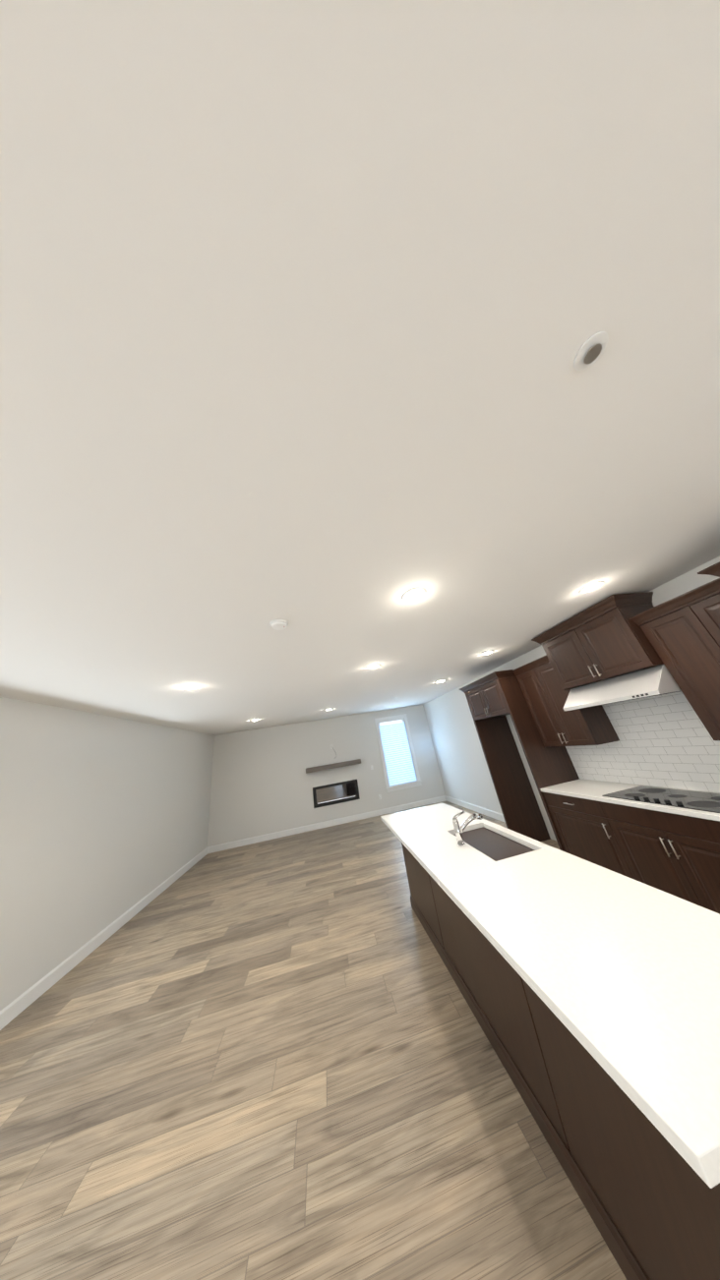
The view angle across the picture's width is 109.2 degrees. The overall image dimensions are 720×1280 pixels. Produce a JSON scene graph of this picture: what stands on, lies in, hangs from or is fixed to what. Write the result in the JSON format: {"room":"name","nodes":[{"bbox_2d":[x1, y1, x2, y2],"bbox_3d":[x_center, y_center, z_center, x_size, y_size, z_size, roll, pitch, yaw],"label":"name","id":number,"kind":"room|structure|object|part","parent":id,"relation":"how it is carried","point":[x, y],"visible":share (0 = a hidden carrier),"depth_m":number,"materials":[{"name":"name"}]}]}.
{"room":"kitchen","nodes":[
{"label":"kitchen","id":0,"kind":"room"},
{"bbox_2d":[0,697,214,1010],"bbox_3d":[-3.266,1.623,1.528,0.150,2.740,11.830,-5,-23,-10],"label":"wall","id":1,"kind":"structure","parent":0,"point":[104,822],"depth_m":3.15,"materials":[{"name":"white paint"}]},
{"bbox_2d":[0,847,207,1030],"bbox_3d":[-2.981,2.799,1.041,0.015,0.135,11.530,-5,-23,-10],"label":"baseboard","id":2,"kind":"structure","parent":1,"relation":"attached to","point":[14,1009],"depth_m":2.98,"materials":[{"name":"white wood"}]},
{"bbox_2d":[0,801,626,1279],"bbox_3d":[0.142,2.619,1.567,6.660,0.100,11.830,-5,-23,-10],"label":"floor","id":3,"kind":"structure","parent":0,"point":[275,1059],"depth_m":1.45,"materials":[{"name":"brown wood"}]},
{"bbox_2d":[458,669,579,851],"bbox_3d":[2.509,1.818,3.990,0.701,2.495,1.148,-5,-23,-10],"label":"tall cabinet","id":4,"kind":"object","parent":3,"relation":"on","point":[494,699],"visible":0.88,"depth_m":4.07,"materials":[{"name":"brown wood"}]},
{"bbox_2d":[398,838,719,1279],"bbox_3d":[1.044,2.030,1.805,0.663,0.876,3.034,-5,-23,-10],"label":"kitchen island","id":5,"kind":"object","parent":3,"relation":"on","point":[658,1222],"depth_m":0.96,"materials":[{"name":"brown wood"}]},
{"bbox_2d":[380,803,719,1196],"bbox_3d":[0.891,1.621,1.967,0.869,0.039,3.080,-5,-23,-10],"label":"island countertop","id":6,"kind":"structure","parent":5,"relation":"on","point":[629,967],"depth_m":0.93,"materials":[{"name":"white stone"}]},
{"bbox_2d":[451,811,482,846],"bbox_3d":[0.900,1.542,2.120,0.272,0.220,0.062,-5,-23,-10],"label":"faucet","id":7,"kind":"object","parent":6,"relation":"on","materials":[{"name":"silver metal"}]},
{"bbox_2d":[463,826,533,858],"bbox_3d":[1.071,1.752,2.050,0.389,0.216,0.780,-5,-23,-10],"label":"sink","id":8,"kind":"object","parent":6,"relation":"in","point":[497,845],"depth_m":2.08,"materials":[{"name":"grey metal"}]},
{"bbox_2d":[542,791,630,877],"bbox_3d":[2.790,2.186,2.875,0.620,0.876,0.759,-5,-23,-10],"label":"base cabinet","id":9,"kind":"object","parent":3,"relation":"on","point":[580,826],"depth_m":2.82,"materials":[{"name":"brown wood"}]},
{"bbox_2d":[598,803,719,914],"bbox_3d":[2.901,1.839,2.101,0.620,0.876,0.952,-5,-23,-10],"label":"base cabinet","id":10,"kind":"object","parent":3,"relation":"on","point":[666,840],"depth_m":2.12,"materials":[{"name":"brown wood"}]},
{"bbox_2d":[539,779,719,822],"bbox_3d":[2.820,1.430,2.289,0.635,0.038,2.441,-5,-23,-10],"label":"countertop","id":11,"kind":"structure","parent":10,"relation":"on","point":[577,788],"depth_m":2.67,"materials":[{"name":"white stone"}]},
{"bbox_2d":[598,783,719,811],"bbox_3d":[2.815,1.393,2.289,0.510,0.030,0.911,-5,-23,-10],"label":"cooktop","id":12,"kind":"object","parent":11,"relation":"in","point":[700,800],"depth_m":2.31,"materials":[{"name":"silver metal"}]},
{"bbox_2d":[207,704,445,846],"bbox_3d":[-0.832,3.699,7.399,6.360,2.740,0.150,-5,-23,-10],"label":"wall","id":13,"kind":"structure","parent":0,"point":[262,783],"depth_m":7.22,"materials":[{"name":"white paint"}]},
{"bbox_2d":[207,795,446,853],"bbox_3d":[-0.629,4.850,6.818,6.340,0.135,0.015,-5,-23,-10],"label":"baseboard","id":14,"kind":"structure","parent":13,"relation":"attached to","point":[276,835],"depth_m":6.74,"materials":[{"name":"white wood"}]},
{"bbox_2d":[305,758,360,773],"bbox_3d":[-0.743,3.576,7.269,1.550,0.115,0.203,-5,-23,-10],"label":"mantel shelf","id":15,"kind":"object","parent":13,"relation":"attached to","point":[332,766],"visible":1,"depth_m":7.18,"materials":[{"name":"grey wood"}]},
{"bbox_2d":[312,779,359,808],"bbox_3d":[-0.665,4.272,7.144,1.250,0.490,0.139,-5,-23,-10],"label":"fireplace","id":16,"kind":"object","parent":13,"relation":"attached to","point":[334,793],"visible":0.96,"depth_m":7.08,"materials":[{"name":"black"}]},
{"bbox_2d":[374,713,421,792],"bbox_3d":[1.121,3.364,7.770,1.080,2.030,0.150,-5,-23,-10],"label":"window","id":17,"kind":"structure","parent":13,"relation":"in","point":[404,785],"depth_m":7.68,"materials":[{"name":"white"}]},
{"bbox_3d":[1.113,3.378,7.823,0.746,1.718,0.006,-5,-23,-10],"label":"glass","id":18,"kind":"part","parent":17,"relation":"part of","materials":[{"name":"clear glass"}]},
{"bbox_2d":[378,717,416,786],"bbox_3d":[1.117,3.364,7.792,0.828,1.805,0.060,-5,-23,-10],"label":"window blinds","id":19,"kind":"object","parent":17,"relation":"attached to","point":[398,760],"visible":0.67,"depth_m":7.75,"materials":[{"name":"white plastic"}]},
{"bbox_2d":[0,0,719,735],"bbox_3d":[-0.298,0.037,2.663,6.660,0.100,11.830,-5,-23,-10],"label":"ceiling","id":20,"kind":"structure","parent":0,"point":[309,309],"depth_m":0.68,"materials":[{"name":"white paint"}]},
{"bbox_2d":[180,685,199,689],"bbox_3d":[-2.040,0.570,3.076,0.190,0.009,0.190,-5,-23,-10],"label":"recessed light","id":21,"kind":"object","parent":20,"relation":"in","point":[189,686],"visible":0.98,"depth_m":3.07,"materials":[{"name":"white"}]},
{"bbox_2d":[269,618,288,630],"bbox_3d":[-0.628,-0.115,1.994,0.140,0.036,0.140,-5,-23,-10],"label":"smoke detector","id":22,"kind":"object","parent":20,"relation":"attached to","point":[278,624],"visible":0.98,"depth_m":1.97,"materials":[{"name":"white plastic"}]},
{"bbox_2d":[366,664,379,669],"bbox_3d":[0.183,0.364,3.486,0.190,0.009,0.190,-5,-23,-10],"label":"recessed light","id":23,"kind":"object","parent":20,"relation":"in","point":[371,667],"visible":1,"depth_m":3.48,"materials":[{"name":"white"}]},
{"bbox_2d":[401,586,426,601],"bbox_3d":[0.406,-0.338,1.921,0.190,0.009,0.190,-5,-23,-10],"label":"recessed light","id":24,"kind":"object","parent":20,"relation":"in","point":[414,594],"visible":1,"depth_m":1.91,"materials":[{"name":"white"}]},
{"bbox_2d":[479,650,493,655],"bbox_3d":[1.863,0.194,3.758,0.190,0.009,0.190,-5,-23,-10],"label":"recessed light","id":25,"kind":"object","parent":20,"relation":"in","point":[486,653],"visible":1,"depth_m":3.75,"materials":[{"name":"white"}]},
{"bbox_2d":[573,331,608,371],"bbox_3d":[0.701,-0.869,0.775,0.084,0.017,0.084,-5,-23,-10],"label":"sprinkler","id":26,"kind":"object","parent":20,"relation":"attached to","point":[590,351],"visible":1,"depth_m":0.77,"materials":[{"name":"white plastic"}]},
{"bbox_2d":[578,581,604,593],"bbox_3d":[2.064,-0.467,2.281,0.190,0.009,0.190,-5,-23,-10],"label":"recessed light","id":27,"kind":"object","parent":20,"relation":"in","point":[592,587],"visible":0.98,"depth_m":2.27,"materials":[{"name":"white"}]},
{"bbox_2d":[422,556,719,840],"bbox_3d":[3.110,1.034,2.702,0.150,2.740,11.830,-5,-23,-10],"label":"wall","id":28,"kind":"structure","parent":0,"point":[464,773],"depth_m":5.97,"materials":[{"name":"white paint"}]},
{"bbox_2d":[445,795,505,822],"bbox_3d":[3.231,2.222,2.175,0.015,0.135,11.510,-5,-23,-10],"label":"baseboard","id":29,"kind":"structure","parent":28,"relation":"attached to","point":[489,813],"depth_m":5.87,"materials":[{"name":"white wood"}]},
{"bbox_2d":[512,654,619,747],"bbox_3d":[2.674,0.822,3.471,0.384,1.115,0.758,-5,-23,-10],"label":"upper cabinet","id":30,"kind":"object","parent":28,"relation":"attached to","point":[545,694],"visible":0.83,"depth_m":3.35,"materials":[{"name":"brown wood"}]},
{"bbox_2d":[530,591,663,690],"bbox_3d":[2.660,0.079,2.856,0.499,0.705,1.070,-5,-23,-10],"label":"upper cabinet","id":31,"kind":"object","parent":28,"relation":"attached to","point":[606,638],"visible":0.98,"depth_m":2.64,"materials":[{"name":"brown wood"}]},
{"bbox_2d":[563,664,681,710],"bbox_3d":[2.708,0.514,2.668,0.552,0.240,0.942,-5,-23,-10],"label":"range hood","id":32,"kind":"object","parent":28,"relation":"attached to","point":[652,681],"visible":0.9,"depth_m":2.47,"materials":[{"name":"silver metal"}]},
{"bbox_2d":[565,691,719,792],"bbox_3d":[3.058,0.993,2.518,0.008,0.858,2.439,-5,-23,-10],"label":"backsplash","id":33,"kind":"structure","parent":28,"relation":"attached to","point":[666,740],"depth_m":2.63,"materials":[{"name":"tile"}]},
{"bbox_2d":[629,578,719,740],"bbox_3d":[2.894,0.132,1.935,0.384,1.115,0.731,-5,-23,-10],"label":"upper cabinet","id":34,"kind":"object","parent":28,"relation":"attached to","point":[681,632],"visible":1,"depth_m":2.08,"materials":[{"name":"brown wood"}]},
{"bbox_2d":[697,561,719,577],"bbox_3d":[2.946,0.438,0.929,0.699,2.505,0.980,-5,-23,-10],"label":"upper cabinet","id":35,"kind":"object","parent":28,"relation":"attached to","point":[713,569],"visible":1,"depth_m":1.73,"materials":[{"name":"brown wood"}]},
{"label":"outside","id":36,"kind":"structure","parent":0,"visible":0},
{"bbox_2d":[379,720,403,736],"bbox_3d":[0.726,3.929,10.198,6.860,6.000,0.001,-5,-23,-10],"label":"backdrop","id":37,"kind":"structure","parent":36,"point":[389,723],"depth_m":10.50,"materials":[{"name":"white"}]}
]}

